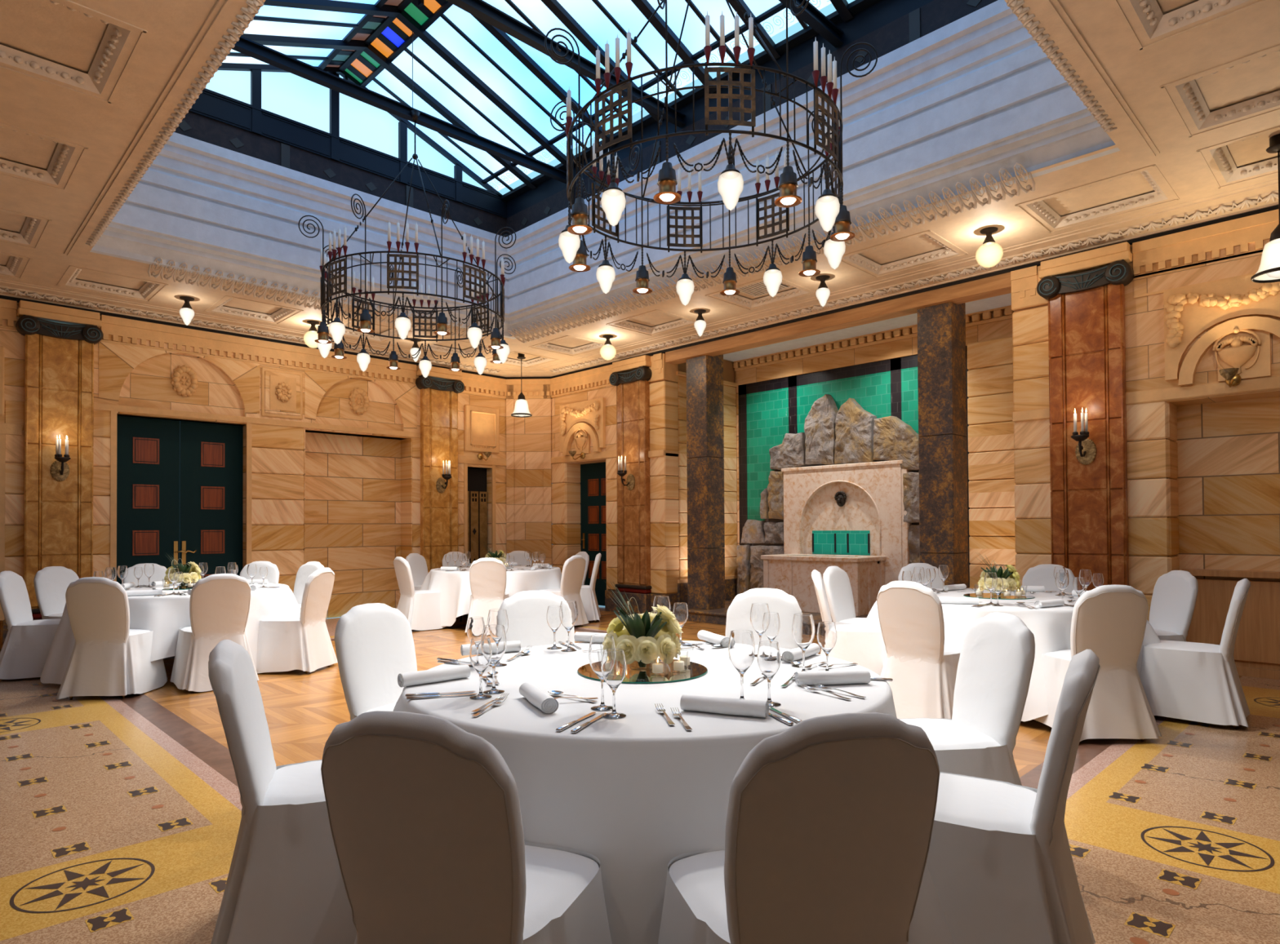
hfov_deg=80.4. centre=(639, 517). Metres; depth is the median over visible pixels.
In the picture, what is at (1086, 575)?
wine glass
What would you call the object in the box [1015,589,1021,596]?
votive candle
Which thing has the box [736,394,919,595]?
surround
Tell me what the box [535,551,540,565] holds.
wine glass
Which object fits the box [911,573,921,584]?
wine glass
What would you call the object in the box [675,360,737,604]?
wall
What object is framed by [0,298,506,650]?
wall
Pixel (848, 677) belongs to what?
rolled napkin
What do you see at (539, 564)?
rolled napkin
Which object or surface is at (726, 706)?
rolled napkin
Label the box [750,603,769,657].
wine glass
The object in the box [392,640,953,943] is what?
tablecloth
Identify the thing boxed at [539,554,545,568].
wine glass
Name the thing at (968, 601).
rolled napkin
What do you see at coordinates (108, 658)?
banquet chair
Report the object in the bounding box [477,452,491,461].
wall lamp
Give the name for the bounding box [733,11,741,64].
candle
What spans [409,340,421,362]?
ceiling lamp
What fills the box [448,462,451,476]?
candle
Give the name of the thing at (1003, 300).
ceiling
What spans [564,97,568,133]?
candle
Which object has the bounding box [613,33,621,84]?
candle
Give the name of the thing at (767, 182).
candle
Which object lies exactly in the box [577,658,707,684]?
disc
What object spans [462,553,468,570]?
wine glass
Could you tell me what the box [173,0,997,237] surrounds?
window
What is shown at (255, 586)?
rolled napkin
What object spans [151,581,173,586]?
rolled napkin
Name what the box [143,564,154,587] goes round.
wine glass
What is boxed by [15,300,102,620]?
pilaster
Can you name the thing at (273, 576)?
banquet chair
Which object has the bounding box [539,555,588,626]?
banquet chair
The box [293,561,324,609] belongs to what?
banquet chair
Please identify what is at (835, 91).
candle
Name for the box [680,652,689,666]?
votive candle
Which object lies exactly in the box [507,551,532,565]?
banquet chair
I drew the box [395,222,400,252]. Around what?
candle
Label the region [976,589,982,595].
votive candle
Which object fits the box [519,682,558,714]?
rolled napkin
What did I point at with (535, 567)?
rolled napkin
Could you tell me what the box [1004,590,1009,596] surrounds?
votive candle
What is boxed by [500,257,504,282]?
candle
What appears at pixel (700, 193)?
candle
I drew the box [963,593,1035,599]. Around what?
disc
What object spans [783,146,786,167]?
candle
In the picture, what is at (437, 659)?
table knife
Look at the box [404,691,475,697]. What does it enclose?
table knife
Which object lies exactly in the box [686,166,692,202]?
candle
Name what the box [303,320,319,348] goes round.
ceiling lamp
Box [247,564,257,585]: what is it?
wine glass
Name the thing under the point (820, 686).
fork
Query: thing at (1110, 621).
banquet chair
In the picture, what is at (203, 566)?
wine glass
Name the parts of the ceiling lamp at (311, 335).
lamp shade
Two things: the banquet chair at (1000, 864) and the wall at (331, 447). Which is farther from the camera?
the wall at (331, 447)
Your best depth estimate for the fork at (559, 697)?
2.43 m
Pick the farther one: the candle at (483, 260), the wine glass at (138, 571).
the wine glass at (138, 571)
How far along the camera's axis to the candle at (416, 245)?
6.77 m
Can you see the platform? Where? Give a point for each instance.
(716, 616)
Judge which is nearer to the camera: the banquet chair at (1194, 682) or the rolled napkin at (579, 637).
the rolled napkin at (579, 637)
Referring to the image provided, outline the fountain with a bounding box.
[760,460,911,617]
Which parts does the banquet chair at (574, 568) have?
seat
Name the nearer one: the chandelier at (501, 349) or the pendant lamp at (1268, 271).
the pendant lamp at (1268, 271)
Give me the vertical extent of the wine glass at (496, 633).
0.225 m
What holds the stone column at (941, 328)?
on the platform
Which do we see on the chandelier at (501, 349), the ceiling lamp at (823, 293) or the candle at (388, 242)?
the candle at (388, 242)
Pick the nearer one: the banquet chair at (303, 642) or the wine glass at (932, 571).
the wine glass at (932, 571)
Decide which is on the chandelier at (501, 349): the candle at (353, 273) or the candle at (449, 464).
the candle at (353, 273)
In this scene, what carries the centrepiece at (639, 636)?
on the disc at (632, 677)
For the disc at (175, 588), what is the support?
on the tablecloth at (164, 615)
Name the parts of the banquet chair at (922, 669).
seat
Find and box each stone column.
[686,355,724,609]
[916,302,968,588]
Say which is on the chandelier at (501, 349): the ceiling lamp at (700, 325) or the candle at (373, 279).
the candle at (373, 279)
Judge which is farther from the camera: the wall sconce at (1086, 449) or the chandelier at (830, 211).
the wall sconce at (1086, 449)
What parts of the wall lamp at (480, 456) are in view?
lamp shade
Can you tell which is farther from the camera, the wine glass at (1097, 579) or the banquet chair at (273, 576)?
the banquet chair at (273, 576)
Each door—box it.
[116,415,243,584]
[467,467,487,564]
[580,462,606,606]
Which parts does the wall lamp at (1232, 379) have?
lamp shade, arm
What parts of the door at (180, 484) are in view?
wood panel, wood panel, wood panel, brass door handle, wood panel, wood panel, wood panel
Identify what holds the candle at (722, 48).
on the chandelier at (830, 211)
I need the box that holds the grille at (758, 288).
[740,282,787,294]
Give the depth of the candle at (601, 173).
5.43 m
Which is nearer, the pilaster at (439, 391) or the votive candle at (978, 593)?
the votive candle at (978, 593)
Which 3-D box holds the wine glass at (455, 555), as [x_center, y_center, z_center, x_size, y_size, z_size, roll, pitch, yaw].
[-2.598,0.606,10.637,0.086,0.225,0.086,0,-1,-10]
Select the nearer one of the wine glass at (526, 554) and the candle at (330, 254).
the candle at (330, 254)
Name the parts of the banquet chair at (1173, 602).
seat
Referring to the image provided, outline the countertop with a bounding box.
[1181,568,1279,578]
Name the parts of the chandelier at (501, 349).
grid plate, frosted bulb, grid plate, frosted bulb, grid plate, frosted bulb, hanging rod, grid plate, frosted bulb, hanging rod, grid plate, frosted bulb, hanging rod, hanging rod, grid plate, frosted bulb, frosted bulb, grid plate, grid plate, frosted bulb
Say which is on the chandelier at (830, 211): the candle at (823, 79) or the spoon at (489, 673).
the candle at (823, 79)
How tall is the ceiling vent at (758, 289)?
0.016 m
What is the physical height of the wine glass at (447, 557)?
0.195 m
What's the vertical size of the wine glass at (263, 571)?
0.195 m
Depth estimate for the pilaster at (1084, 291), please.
6.99 m
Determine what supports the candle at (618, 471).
on the wall sconce at (630, 482)
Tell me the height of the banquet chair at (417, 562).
0.946 m
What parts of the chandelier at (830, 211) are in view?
grid plate, frosted bulb, grid plate, frosted bulb, grid plate, frosted bulb, hanging rod, hanging rod, grid plate, frosted bulb, grid plate, frosted bulb, hanging rod, hanging rod, frosted bulb, grid plate, grid plate, frosted bulb, grid plate, frosted bulb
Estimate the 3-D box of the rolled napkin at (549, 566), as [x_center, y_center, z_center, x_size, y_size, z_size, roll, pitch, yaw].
[-1.313,0.686,10.614,0.058,0.048,0.260,0,-1,-30]
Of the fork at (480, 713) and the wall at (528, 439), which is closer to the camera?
the fork at (480, 713)
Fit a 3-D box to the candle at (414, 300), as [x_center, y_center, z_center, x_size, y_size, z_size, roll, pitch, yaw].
[-2.517,-2.482,8.440,0.043,0.291,0.043,0,-1,-9]
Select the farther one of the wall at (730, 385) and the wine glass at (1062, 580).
the wall at (730, 385)
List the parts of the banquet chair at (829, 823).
seat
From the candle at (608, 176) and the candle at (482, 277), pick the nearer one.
the candle at (608, 176)
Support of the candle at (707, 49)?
on the chandelier at (830, 211)
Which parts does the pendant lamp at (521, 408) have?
rod and cap, lamp shade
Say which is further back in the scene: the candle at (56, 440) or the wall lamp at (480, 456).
the wall lamp at (480, 456)
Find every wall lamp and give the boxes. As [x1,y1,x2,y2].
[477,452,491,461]
[568,450,585,460]
[1218,368,1241,387]
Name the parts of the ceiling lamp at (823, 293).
lamp shade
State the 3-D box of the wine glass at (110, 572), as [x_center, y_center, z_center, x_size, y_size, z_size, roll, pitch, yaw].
[-4.798,0.567,6.859,0.086,0.225,0.086,0,-1,-30]
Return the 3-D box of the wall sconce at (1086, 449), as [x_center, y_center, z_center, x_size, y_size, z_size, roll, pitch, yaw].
[4.039,-0.740,6.920,0.260,0.509,0.173,0,-1,-45]
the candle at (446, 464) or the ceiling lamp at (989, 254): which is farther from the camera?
the candle at (446, 464)
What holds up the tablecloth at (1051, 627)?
on the round table
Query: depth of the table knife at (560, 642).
3.61 m
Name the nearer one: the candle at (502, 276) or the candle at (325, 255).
the candle at (325, 255)
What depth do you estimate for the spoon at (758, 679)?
2.71 m
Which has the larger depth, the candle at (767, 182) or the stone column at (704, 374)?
the stone column at (704, 374)
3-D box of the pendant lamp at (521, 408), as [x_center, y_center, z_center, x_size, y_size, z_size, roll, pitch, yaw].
[-1.839,-2.058,11.738,0.326,0.994,0.324,0,-1,-45]
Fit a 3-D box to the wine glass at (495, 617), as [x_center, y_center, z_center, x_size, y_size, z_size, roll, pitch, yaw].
[-0.582,0.492,3.096,0.086,0.225,0.086,0,-1,10]
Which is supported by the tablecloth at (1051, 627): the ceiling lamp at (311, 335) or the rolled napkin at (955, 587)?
the rolled napkin at (955, 587)
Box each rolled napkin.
[120,582,135,588]
[125,589,162,596]
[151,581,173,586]
[246,579,268,584]
[250,583,258,590]
[397,665,471,687]
[440,566,458,570]
[460,640,520,656]
[506,562,517,565]
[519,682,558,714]
[530,565,538,569]
[533,563,549,566]
[541,564,551,568]
[573,632,607,642]
[680,694,768,718]
[697,630,729,647]
[782,643,820,662]
[794,670,871,685]
[938,597,978,604]
[943,584,966,591]
[1009,586,1044,591]
[1034,599,1064,608]
[1071,590,1087,596]
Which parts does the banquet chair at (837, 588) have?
seat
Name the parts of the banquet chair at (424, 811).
seat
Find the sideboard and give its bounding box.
[1181,568,1279,679]
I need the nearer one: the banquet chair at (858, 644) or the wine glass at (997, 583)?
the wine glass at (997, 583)
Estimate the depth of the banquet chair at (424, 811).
1.49 m
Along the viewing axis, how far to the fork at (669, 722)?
2.22 m
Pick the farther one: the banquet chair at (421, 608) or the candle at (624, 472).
the candle at (624, 472)
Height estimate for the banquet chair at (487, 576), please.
0.946 m
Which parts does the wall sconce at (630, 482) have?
arm and tray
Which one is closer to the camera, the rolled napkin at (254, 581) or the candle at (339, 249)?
the candle at (339, 249)
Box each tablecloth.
[40,582,300,684]
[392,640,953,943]
[420,565,561,626]
[862,588,1160,722]
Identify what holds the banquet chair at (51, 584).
on the floor
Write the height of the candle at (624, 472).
0.265 m
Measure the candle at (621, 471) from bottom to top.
0.265 m
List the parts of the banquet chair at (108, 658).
seat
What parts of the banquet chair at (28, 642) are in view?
seat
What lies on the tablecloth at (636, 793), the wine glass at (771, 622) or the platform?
the wine glass at (771, 622)
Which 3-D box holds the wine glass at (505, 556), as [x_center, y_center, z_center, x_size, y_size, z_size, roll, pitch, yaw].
[-1.780,0.593,10.059,0.086,0.225,0.086,0,-1,-30]
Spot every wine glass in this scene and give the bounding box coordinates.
[93,571,103,577]
[104,567,116,581]
[116,565,128,586]
[133,567,142,587]
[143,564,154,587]
[168,568,178,594]
[173,572,183,595]
[198,562,208,578]
[214,566,226,574]
[226,562,236,571]
[226,569,235,574]
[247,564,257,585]
[259,567,267,587]
[444,555,450,567]
[452,552,457,567]
[459,555,465,571]
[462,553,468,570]
[465,551,471,567]
[466,617,484,667]
[469,637,492,699]
[481,625,506,694]
[487,609,508,666]
[502,553,509,570]
[508,555,514,571]
[524,551,530,566]
[528,553,532,566]
[531,552,537,565]
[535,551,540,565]
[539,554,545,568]
[546,605,562,649]
[559,600,577,652]
[588,634,615,711]
[601,648,626,719]
[653,595,671,613]
[672,602,688,644]
[728,630,755,699]
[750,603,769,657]
[756,640,781,706]
[762,612,780,641]
[791,613,814,673]
[817,622,836,671]
[902,571,911,582]
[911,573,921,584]
[913,567,923,573]
[919,568,930,586]
[927,568,935,591]
[937,564,948,592]
[984,572,996,604]
[991,577,1003,606]
[995,564,1004,569]
[1053,567,1066,595]
[1055,572,1069,605]
[1072,577,1084,605]
[1079,569,1092,592]
[1092,573,1103,587]
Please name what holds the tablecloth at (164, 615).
on the round table
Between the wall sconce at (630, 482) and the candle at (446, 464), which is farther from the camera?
the candle at (446, 464)
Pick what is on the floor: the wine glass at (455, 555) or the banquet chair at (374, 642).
the banquet chair at (374, 642)
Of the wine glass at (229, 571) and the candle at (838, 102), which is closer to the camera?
the candle at (838, 102)
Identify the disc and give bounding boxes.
[152,585,194,590]
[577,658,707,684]
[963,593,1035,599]
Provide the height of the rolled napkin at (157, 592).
0.048 m
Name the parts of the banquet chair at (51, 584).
seat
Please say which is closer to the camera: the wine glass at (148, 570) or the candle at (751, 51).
the candle at (751, 51)
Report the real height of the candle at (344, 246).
0.291 m
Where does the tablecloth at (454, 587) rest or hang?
on the round table
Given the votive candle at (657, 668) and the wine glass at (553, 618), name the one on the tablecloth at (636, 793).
the wine glass at (553, 618)
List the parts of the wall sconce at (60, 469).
arm and tray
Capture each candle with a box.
[54,436,57,457]
[57,435,62,457]
[63,435,69,457]
[319,246,322,275]
[324,253,326,278]
[328,231,332,261]
[332,229,337,259]
[337,228,342,257]
[342,226,347,256]
[352,269,355,293]
[357,273,362,297]
[364,275,368,298]
[371,276,375,300]
[386,222,391,252]
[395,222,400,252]
[404,222,409,252]
[412,282,416,306]
[413,222,418,253]
[419,282,423,306]
[426,283,431,307]
[434,284,437,304]
[441,462,444,475]
[444,460,448,475]
[447,461,448,475]
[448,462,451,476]
[462,234,466,262]
[469,234,473,264]
[471,284,474,302]
[475,236,479,266]
[476,279,479,303]
[481,240,485,269]
[481,277,483,300]
[485,277,488,300]
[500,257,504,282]
[502,261,505,284]
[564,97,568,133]
[565,87,572,132]
[591,142,597,177]
[594,45,601,95]
[598,144,604,182]
[603,40,611,89]
[606,148,611,185]
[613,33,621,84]
[614,153,619,185]
[617,457,620,472]
[620,456,623,472]
[623,457,626,473]
[625,28,632,79]
[652,658,662,673]
[673,656,684,671]
[676,168,682,201]
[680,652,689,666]
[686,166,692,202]
[697,168,702,202]
[703,10,711,63]
[718,10,726,63]
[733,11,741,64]
[746,13,755,66]
[755,159,760,194]
[764,157,770,191]
[773,151,779,187]
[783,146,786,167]
[812,39,819,87]
[819,43,827,93]
[824,120,828,156]
[826,51,833,98]
[830,113,831,150]
[831,57,838,105]
[836,97,840,133]
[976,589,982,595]
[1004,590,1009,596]
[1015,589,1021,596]
[1072,408,1078,435]
[1080,408,1085,435]
[1084,408,1088,435]
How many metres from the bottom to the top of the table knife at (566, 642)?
0.010 m
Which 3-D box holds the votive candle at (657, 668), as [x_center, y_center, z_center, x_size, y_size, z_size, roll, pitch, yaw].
[0.067,0.554,2.835,0.041,0.054,0.040,0,-1,-45]
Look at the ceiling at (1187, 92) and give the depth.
5.76 m
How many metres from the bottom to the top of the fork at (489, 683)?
0.013 m
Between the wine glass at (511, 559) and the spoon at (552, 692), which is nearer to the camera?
the spoon at (552, 692)
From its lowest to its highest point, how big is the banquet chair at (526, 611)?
0.946 m
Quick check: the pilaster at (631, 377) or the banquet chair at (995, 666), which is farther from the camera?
the pilaster at (631, 377)
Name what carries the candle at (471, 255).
on the chandelier at (501, 349)
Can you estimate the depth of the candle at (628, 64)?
4.16 m
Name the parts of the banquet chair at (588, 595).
seat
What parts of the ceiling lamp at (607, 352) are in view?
lamp shade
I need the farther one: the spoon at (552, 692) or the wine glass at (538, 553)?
the wine glass at (538, 553)
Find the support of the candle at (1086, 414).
on the wall sconce at (1086, 449)
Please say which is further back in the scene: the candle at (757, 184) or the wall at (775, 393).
the wall at (775, 393)
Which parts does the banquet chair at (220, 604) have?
seat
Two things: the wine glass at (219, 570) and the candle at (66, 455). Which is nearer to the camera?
the wine glass at (219, 570)
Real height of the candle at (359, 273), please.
0.291 m
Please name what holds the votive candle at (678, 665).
in the glass
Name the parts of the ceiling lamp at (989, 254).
lamp shade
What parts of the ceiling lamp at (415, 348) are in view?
lamp shade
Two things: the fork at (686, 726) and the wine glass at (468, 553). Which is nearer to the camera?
the fork at (686, 726)
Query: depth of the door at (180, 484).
9.66 m
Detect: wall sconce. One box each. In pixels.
[50,435,71,481]
[435,460,452,493]
[617,456,635,490]
[1070,408,1096,465]
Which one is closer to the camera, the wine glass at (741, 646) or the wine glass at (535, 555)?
the wine glass at (741, 646)
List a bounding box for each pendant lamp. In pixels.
[511,353,532,417]
[1250,133,1279,283]
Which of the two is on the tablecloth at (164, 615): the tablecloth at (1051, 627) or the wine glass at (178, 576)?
the wine glass at (178, 576)
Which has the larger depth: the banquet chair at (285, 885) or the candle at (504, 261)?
the candle at (504, 261)
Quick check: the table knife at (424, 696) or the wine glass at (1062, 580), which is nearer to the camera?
the table knife at (424, 696)
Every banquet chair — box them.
[0,571,61,680]
[33,566,79,619]
[55,577,167,700]
[123,563,167,586]
[170,573,258,693]
[208,640,356,943]
[239,561,279,583]
[256,568,337,674]
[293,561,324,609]
[320,711,611,943]
[334,603,417,719]
[393,556,444,631]
[405,553,428,591]
[442,551,469,614]
[465,557,508,632]
[499,591,574,648]
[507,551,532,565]
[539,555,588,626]
[574,551,589,585]
[579,553,601,622]
[657,712,939,943]
[725,588,802,649]
[811,569,883,675]
[822,566,866,624]
[876,581,961,719]
[897,563,944,589]
[898,612,1035,786]
[926,649,1100,943]
[1022,564,1074,592]
[1033,585,1161,742]
[1140,578,1250,728]
[1148,570,1198,641]
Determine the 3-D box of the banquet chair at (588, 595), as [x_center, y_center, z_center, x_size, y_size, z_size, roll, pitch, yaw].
[-0.857,0.977,10.624,0.642,0.946,0.574,0,-1,-2]
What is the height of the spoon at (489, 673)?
0.009 m
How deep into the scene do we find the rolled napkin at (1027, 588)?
6.36 m
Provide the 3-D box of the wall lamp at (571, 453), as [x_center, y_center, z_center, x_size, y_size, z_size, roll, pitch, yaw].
[-1.024,-0.987,12.128,0.279,0.137,0.130,0,-1,-45]
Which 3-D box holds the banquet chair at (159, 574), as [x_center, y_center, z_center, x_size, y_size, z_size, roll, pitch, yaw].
[-5.108,0.965,7.952,0.643,0.946,0.579,-1,-1,44]
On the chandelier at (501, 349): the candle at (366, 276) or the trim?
the candle at (366, 276)
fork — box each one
[471,693,509,712]
[471,697,506,716]
[481,676,492,685]
[514,646,532,656]
[555,697,598,699]
[654,703,675,725]
[670,707,692,730]
[681,640,704,650]
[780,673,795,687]
[799,662,826,668]
[800,684,851,700]
[813,683,866,698]
[814,663,857,667]
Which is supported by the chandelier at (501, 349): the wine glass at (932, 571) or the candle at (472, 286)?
the candle at (472, 286)
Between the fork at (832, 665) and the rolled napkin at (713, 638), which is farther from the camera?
the rolled napkin at (713, 638)
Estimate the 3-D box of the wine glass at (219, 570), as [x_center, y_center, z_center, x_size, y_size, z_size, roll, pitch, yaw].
[-3.817,0.562,6.884,0.086,0.225,0.086,0,-1,0]
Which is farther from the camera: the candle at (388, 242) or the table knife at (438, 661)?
the candle at (388, 242)
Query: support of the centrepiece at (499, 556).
on the disc
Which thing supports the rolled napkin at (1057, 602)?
on the tablecloth at (1051, 627)
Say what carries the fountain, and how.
on the platform
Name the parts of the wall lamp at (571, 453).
lamp shade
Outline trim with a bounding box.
[0,204,1278,379]
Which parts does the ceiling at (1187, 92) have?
moulding, palmette cornice, palmette cornice, moulding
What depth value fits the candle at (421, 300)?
8.45 m
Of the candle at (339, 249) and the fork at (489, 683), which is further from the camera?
the candle at (339, 249)
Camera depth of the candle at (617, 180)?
5.54 m
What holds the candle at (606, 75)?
on the chandelier at (830, 211)
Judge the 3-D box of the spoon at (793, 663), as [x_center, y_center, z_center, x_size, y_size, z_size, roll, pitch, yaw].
[0.613,0.591,3.110,0.040,0.009,0.207,0,-1,-12]
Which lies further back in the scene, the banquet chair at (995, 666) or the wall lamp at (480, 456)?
the wall lamp at (480, 456)
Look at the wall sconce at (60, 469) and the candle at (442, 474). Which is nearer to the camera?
the wall sconce at (60, 469)
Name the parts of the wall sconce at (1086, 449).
arm and tray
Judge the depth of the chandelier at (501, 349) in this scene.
7.19 m
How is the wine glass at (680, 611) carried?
on the tablecloth at (636, 793)
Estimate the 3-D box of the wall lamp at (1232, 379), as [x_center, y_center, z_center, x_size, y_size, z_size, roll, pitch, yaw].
[4.832,-1.131,6.191,0.279,0.137,0.130,0,-1,-45]
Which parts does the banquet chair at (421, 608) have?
seat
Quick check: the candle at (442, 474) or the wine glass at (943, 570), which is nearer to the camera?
the wine glass at (943, 570)
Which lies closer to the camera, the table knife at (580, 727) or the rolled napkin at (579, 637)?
the table knife at (580, 727)
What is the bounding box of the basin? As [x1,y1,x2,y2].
[760,554,885,617]
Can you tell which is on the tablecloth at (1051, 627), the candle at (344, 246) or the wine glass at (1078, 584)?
the wine glass at (1078, 584)
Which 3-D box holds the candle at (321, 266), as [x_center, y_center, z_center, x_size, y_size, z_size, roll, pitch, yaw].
[-3.090,-2.494,7.351,0.043,0.291,0.043,0,-1,-9]
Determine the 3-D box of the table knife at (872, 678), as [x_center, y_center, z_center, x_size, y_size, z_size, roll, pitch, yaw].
[0.804,0.588,2.770,0.231,0.010,0.018,-1,-1,20]
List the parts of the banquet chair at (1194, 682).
seat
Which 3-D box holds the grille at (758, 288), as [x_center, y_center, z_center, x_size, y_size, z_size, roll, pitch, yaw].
[1.375,-2.614,8.611,0.380,0.005,0.480,0,-1,-45]
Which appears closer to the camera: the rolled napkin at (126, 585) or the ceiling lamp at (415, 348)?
the rolled napkin at (126, 585)
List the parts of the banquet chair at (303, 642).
seat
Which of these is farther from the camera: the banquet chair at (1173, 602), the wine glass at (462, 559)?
the wine glass at (462, 559)
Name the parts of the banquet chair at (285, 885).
seat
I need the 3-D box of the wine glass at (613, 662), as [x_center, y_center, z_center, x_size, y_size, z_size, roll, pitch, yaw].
[-0.078,0.493,2.250,0.074,0.195,0.074,-1,-1,40]
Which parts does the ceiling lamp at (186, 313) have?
lamp shade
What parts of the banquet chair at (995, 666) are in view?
seat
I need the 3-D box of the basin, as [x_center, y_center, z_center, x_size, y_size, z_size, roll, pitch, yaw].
[2.496,0.900,10.387,0.750,0.748,1.510,0,-1,-45]
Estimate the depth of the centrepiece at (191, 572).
7.29 m
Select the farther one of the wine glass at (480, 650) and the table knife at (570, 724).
the wine glass at (480, 650)
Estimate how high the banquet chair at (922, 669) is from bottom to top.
0.946 m
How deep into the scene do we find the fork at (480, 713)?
2.33 m
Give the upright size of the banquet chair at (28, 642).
0.946 m
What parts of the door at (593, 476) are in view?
brass door handle, wood panel, wood panel, wood panel, wood panel, wood panel, wood panel, wood panel, wood panel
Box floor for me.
[0,605,1279,943]
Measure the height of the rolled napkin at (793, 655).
0.048 m
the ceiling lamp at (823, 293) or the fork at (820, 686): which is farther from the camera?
the ceiling lamp at (823, 293)
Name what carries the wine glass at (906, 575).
on the tablecloth at (1051, 627)
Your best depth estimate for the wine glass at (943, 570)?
6.40 m
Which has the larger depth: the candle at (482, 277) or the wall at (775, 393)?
the wall at (775, 393)
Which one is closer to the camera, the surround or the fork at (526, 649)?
the fork at (526, 649)
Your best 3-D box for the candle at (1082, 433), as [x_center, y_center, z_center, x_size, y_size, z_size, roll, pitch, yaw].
[3.999,-0.863,6.840,0.046,0.265,0.048,0,-1,-45]
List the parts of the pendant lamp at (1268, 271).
lamp shade, rod and cap, globe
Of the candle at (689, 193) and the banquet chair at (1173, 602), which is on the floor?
the banquet chair at (1173, 602)
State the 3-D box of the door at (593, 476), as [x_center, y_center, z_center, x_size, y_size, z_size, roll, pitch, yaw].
[-0.659,0.267,12.450,0.114,2.370,1.012,0,-1,-45]
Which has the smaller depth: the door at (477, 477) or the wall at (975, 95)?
the wall at (975, 95)
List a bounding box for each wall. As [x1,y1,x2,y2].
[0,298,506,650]
[89,0,1119,339]
[506,378,551,565]
[550,208,1279,621]
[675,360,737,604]
[733,305,1017,588]
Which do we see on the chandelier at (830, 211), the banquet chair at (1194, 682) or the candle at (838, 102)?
the candle at (838, 102)
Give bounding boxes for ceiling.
[0,0,1279,377]
[723,293,1011,362]
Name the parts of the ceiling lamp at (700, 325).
lamp shade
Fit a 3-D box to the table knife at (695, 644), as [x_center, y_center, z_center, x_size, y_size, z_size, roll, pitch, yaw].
[0.305,0.603,3.611,0.231,0.010,0.018,0,-1,-24]
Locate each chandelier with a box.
[297,110,515,377]
[544,0,877,306]
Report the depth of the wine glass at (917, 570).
6.09 m
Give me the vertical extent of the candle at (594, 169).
0.291 m
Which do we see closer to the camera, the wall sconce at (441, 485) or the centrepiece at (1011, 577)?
the centrepiece at (1011, 577)
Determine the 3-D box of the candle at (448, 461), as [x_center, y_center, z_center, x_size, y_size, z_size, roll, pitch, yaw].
[-2.991,-0.756,11.820,0.048,0.265,0.046,0,-1,-45]
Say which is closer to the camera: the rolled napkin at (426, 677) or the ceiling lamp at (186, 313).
the rolled napkin at (426, 677)
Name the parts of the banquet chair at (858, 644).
seat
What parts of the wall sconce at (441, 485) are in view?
arm and tray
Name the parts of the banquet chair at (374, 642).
seat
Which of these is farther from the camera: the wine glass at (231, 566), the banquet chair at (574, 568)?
the banquet chair at (574, 568)
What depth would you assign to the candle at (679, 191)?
5.76 m
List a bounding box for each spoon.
[487,671,499,684]
[506,651,530,661]
[547,690,596,702]
[680,644,723,649]
[750,673,764,685]
[780,657,801,665]
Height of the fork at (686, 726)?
0.013 m
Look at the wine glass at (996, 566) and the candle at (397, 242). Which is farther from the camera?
the candle at (397, 242)
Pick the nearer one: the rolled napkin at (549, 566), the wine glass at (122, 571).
the wine glass at (122, 571)
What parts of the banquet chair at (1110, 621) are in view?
seat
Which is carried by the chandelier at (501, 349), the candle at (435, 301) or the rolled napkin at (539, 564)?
the candle at (435, 301)
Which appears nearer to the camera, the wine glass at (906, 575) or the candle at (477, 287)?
the wine glass at (906, 575)
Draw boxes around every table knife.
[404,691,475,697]
[406,693,478,700]
[436,657,471,663]
[437,660,470,665]
[555,711,595,732]
[558,641,574,649]
[565,640,582,648]
[570,712,607,733]
[682,643,711,646]
[768,706,801,723]
[768,713,793,726]
[871,677,893,681]
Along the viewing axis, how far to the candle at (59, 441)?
8.35 m
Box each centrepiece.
[164,554,201,587]
[484,545,505,564]
[604,581,683,670]
[977,556,1021,595]
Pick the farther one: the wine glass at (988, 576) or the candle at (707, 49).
the wine glass at (988, 576)
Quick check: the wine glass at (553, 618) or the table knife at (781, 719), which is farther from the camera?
the wine glass at (553, 618)
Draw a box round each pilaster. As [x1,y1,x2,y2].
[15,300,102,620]
[415,365,464,573]
[608,355,652,614]
[1036,241,1134,591]
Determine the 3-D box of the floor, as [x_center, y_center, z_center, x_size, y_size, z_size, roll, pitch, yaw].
[-0.867,1.389,6.281,9.200,0.002,11.900,0,-1,-45]
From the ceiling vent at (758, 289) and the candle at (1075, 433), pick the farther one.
the ceiling vent at (758, 289)
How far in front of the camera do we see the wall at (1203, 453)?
6.77 m
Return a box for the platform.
[670,600,867,635]
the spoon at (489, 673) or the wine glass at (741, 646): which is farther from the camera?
the spoon at (489, 673)
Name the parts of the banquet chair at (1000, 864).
seat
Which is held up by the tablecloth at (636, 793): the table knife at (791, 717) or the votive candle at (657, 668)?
the table knife at (791, 717)
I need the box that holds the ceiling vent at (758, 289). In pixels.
[736,280,790,297]
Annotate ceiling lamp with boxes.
[179,296,194,325]
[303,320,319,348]
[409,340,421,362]
[600,334,616,360]
[693,309,706,336]
[815,275,830,306]
[975,226,1003,267]
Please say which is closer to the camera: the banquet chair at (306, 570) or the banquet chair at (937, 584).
the banquet chair at (937, 584)
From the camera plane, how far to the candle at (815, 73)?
4.25 m
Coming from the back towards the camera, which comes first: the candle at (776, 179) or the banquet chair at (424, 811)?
the candle at (776, 179)

